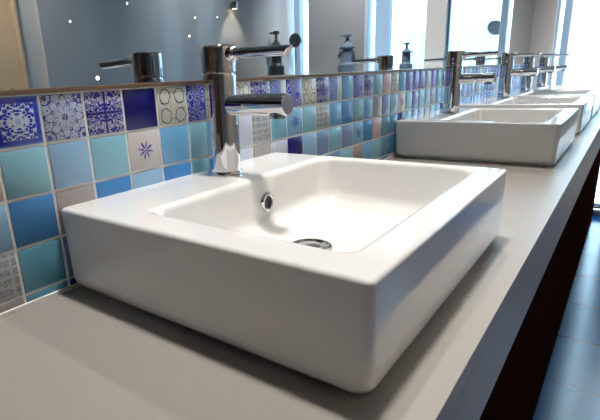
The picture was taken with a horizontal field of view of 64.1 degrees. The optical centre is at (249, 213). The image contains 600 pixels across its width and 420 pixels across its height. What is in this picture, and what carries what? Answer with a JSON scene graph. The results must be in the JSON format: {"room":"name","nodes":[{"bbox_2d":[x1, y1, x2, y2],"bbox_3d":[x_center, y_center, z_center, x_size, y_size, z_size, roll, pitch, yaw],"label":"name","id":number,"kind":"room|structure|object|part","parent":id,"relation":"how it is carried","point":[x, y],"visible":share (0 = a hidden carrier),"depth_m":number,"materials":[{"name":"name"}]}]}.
{"room":"public restroom","nodes":[
{"label":"public restroom","id":0,"kind":"room"},
{"bbox_2d":[0,64,522,312],"bbox_3d":[0.133,-0.562,1.162,0.188,2.511,5.766,10,20,37],"label":"wall","id":1,"kind":"structure","parent":0,"point":[59,150],"depth_m":0.71,"materials":[{"name":"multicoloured tile"}]},
{"bbox_2d":[0,154,398,318],"bbox_3d":[0.230,-0.089,1.239,0.004,0.008,5.766,10,20,37],"label":"trim","id":2,"kind":"structure","parent":1,"relation":"attached to","point":[43,298],"depth_m":0.62,"materials":[{"name":"white tile"}]},
{"bbox_2d":[0,63,522,95],"bbox_3d":[0.205,-0.345,1.175,0.035,0.006,5.766,10,20,37],"label":"trim","id":3,"kind":"structure","parent":1,"relation":"attached to","point":[114,86],"depth_m":0.73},
{"bbox_2d":[0,0,535,89],"bbox_3d":[0.176,-0.973,1.031,0.009,1.282,5.703,10,20,37],"label":"mirror","id":4,"kind":"object","parent":1,"relation":"attached to","point":[44,43],"visible":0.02,"depth_m":0.92,"materials":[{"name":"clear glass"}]},
{"bbox_2d":[530,0,599,215],"bbox_3d":[2.783,-1.149,2.745,2.295,2.511,0.155,10,20,37],"label":"wall","id":5,"kind":"structure","parent":0,"point":[546,11],"depth_m":3.25,"materials":[{"name":"grey paint"}]},
{"bbox_2d":[549,0,599,211],"bbox_3d":[2.261,-1.138,3.119,0.453,2.260,0.130,10,20,37],"label":"window","id":6,"kind":"structure","parent":5,"relation":"in","point":[569,6],"depth_m":3.23,"materials":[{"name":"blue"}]},
{"bbox_2d":[533,215,599,419],"bbox_3d":[1.023,0.846,0.896,2.295,0.124,6.014,10,20,37],"label":"floor","id":7,"kind":"structure","parent":0,"point":[570,390],"depth_m":1.76,"materials":[{"name":"blue tile"}]},
{"bbox_2d":[479,148,599,419],"bbox_3d":[0.658,0.237,1.479,0.466,0.751,5.003,10,20,37],"label":"vanity cabinet","id":8,"kind":"object","parent":7,"relation":"on","point":[515,394],"visible":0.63,"depth_m":1.35,"materials":[{"name":"brown wood"}]},
{"bbox_2d":[0,108,599,419],"bbox_3d":[0.648,-0.084,1.381,0.486,0.125,5.003,10,20,37],"label":"countertop","id":9,"kind":"structure","parent":8,"relation":"on","point":[81,352],"depth_m":0.49,"materials":[{"name":"grey stone"}]},
{"bbox_2d":[61,152,506,393],"bbox_3d":[0.077,0.017,0.698,0.440,0.115,0.497,10,20,37],"label":"basin","id":10,"kind":"object","parent":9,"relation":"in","point":[327,269],"visible":1,"depth_m":0.53,"materials":[{"name":"white ceramic"}]},
{"bbox_2d":[201,44,293,175],"bbox_3d":[-0.002,-0.160,0.743,0.168,0.205,0.059,10,20,37],"label":"faucet","id":11,"kind":"object","parent":10,"relation":"on","point":[223,105],"visible":1,"depth_m":0.74,"materials":[{"name":"silver metal"}]},
{"bbox_3d":[0.011,-0.168,0.730,0.118,0.033,0.033,10,20,37],"label":"spout","id":12,"kind":"part","parent":11,"relation":"part of","materials":[{"name":"silver metal"}]},
{"bbox_3d":[0.013,-0.240,0.704,0.120,0.025,0.025,10,20,37],"label":"lever","id":13,"kind":"part","parent":11,"relation":"part of","materials":[{"name":"silver metal"}]},
{"bbox_2d":[395,108,578,165],"bbox_3d":[0.785,-0.268,1.560,0.440,0.115,0.497,10,20,37],"label":"basin","id":14,"kind":"object","parent":9,"relation":"in","point":[520,136],"visible":0.98,"depth_m":1.39,"materials":[{"name":"white ceramic"}]},
{"bbox_2d":[442,50,499,113],"bbox_3d":[0.739,-0.442,1.590,0.168,0.205,0.059,10,20,37],"label":"faucet","id":15,"kind":"object","parent":14,"relation":"on","point":[454,77],"visible":1,"depth_m":1.59,"materials":[{"name":"silver metal"}]},
{"bbox_3d":[0.751,-0.449,1.577,0.118,0.033,0.033,10,20,37],"label":"spout","id":16,"kind":"part","parent":15,"relation":"part of","materials":[{"name":"silver metal"}]},
{"bbox_3d":[0.753,-0.522,1.551,0.120,0.025,0.025,10,20,37],"label":"lever","id":17,"kind":"part","parent":15,"relation":"part of","materials":[{"name":"silver metal"}]},
{"bbox_2d":[460,96,593,133],"bbox_3d":[1.205,-0.437,2.071,0.440,0.115,0.497,10,20,37],"label":"basin","id":18,"kind":"object","parent":9,"relation":"in","point":[583,103],"visible":0.33,"depth_m":1.97,"materials":[{"name":"white ceramic"}]},
{"bbox_2d":[497,52,541,97],"bbox_3d":[1.254,-0.646,2.209,0.168,0.205,0.059,10,20,37],"label":"faucet","id":19,"kind":"object","parent":18,"relation":"on","point":[507,71],"visible":1,"depth_m":2.21,"materials":[{"name":"silver metal"}]},
{"bbox_3d":[1.266,-0.654,2.196,0.118,0.033,0.033,10,20,37],"label":"spout","id":20,"kind":"part","parent":19,"relation":"part of","materials":[{"name":"silver metal"}]},
{"bbox_3d":[1.268,-0.727,2.170,0.120,0.025,0.025,10,20,37],"label":"lever","id":21,"kind":"part","parent":19,"relation":"part of","materials":[{"name":"silver metal"}]},
{"bbox_2d":[490,89,599,117],"bbox_3d":[1.560,-0.579,2.502,0.440,0.115,0.497,10,20,37],"label":"basin","id":22,"kind":"object","parent":9,"relation":"in","point":[595,93],"visible":0.27,"depth_m":2.53,"materials":[{"name":"white ceramic"}]},
{"bbox_2d":[520,53,558,90],"bbox_3d":[1.608,-0.789,2.641,0.168,0.205,0.059,10,20,37],"label":"faucet","id":23,"kind":"object","parent":22,"relation":"on","point":[526,81],"visible":0.8,"depth_m":2.64,"materials":[{"name":"silver metal"}]},
{"bbox_3d":[1.621,-0.797,2.628,0.118,0.033,0.033,10,20,37],"label":"spout","id":24,"kind":"part","parent":23,"relation":"part of","materials":[{"name":"silver metal"}]},
{"bbox_3d":[1.623,-0.869,2.602,0.120,0.025,0.025,10,20,37],"label":"lever","id":25,"kind":"part","parent":23,"relation":"part of","materials":[{"name":"silver metal"}]},
{"bbox_2d":[513,85,599,107],"bbox_3d":[1.918,-0.723,2.938,0.440,0.115,0.497,10,20,37],"label":"basin","id":26,"kind":"object","parent":9,"relation":"in","point":[560,87],"visible":0.17,"depth_m":3.03,"materials":[{"name":"white ceramic"}]},
{"bbox_2d":[536,53,569,86],"bbox_3d":[1.963,-0.931,3.072,0.168,0.205,0.059,10,20,37],"label":"faucet","id":27,"kind":"object","parent":26,"relation":"on","point":[544,61],"visible":0.84,"depth_m":3.07,"materials":[{"name":"silver metal"}]},
{"bbox_3d":[1.976,-0.939,3.059,0.118,0.033,0.033,10,20,37],"label":"spout","id":28,"kind":"part","parent":27,"relation":"part of","materials":[{"name":"silver metal"}]},
{"bbox_3d":[1.978,-1.012,3.034,0.120,0.025,0.025,10,20,37],"label":"lever","id":29,"kind":"part","parent":27,"relation":"part of","materials":[{"name":"silver metal"}]},
{"label":"outside","id":30,"kind":"structure","parent":0,"visible":0},
{"bbox_3d":[20.742,-2.590,22.357,43.400,0.124,51.956,10,20,37],"label":"ground","id":31,"kind":"structure","parent":30,"visible":0},
{"bbox_2d":[552,0,599,201],"bbox_3d":[16.069,-6.407,14.858,17.980,11.811,7.527,10,20,37],"label":"building","id":32,"kind":"structure","parent":31,"relation":"on","point":[583,61],"depth_m":14.88,"materials":[{"name":"white"}]}
]}

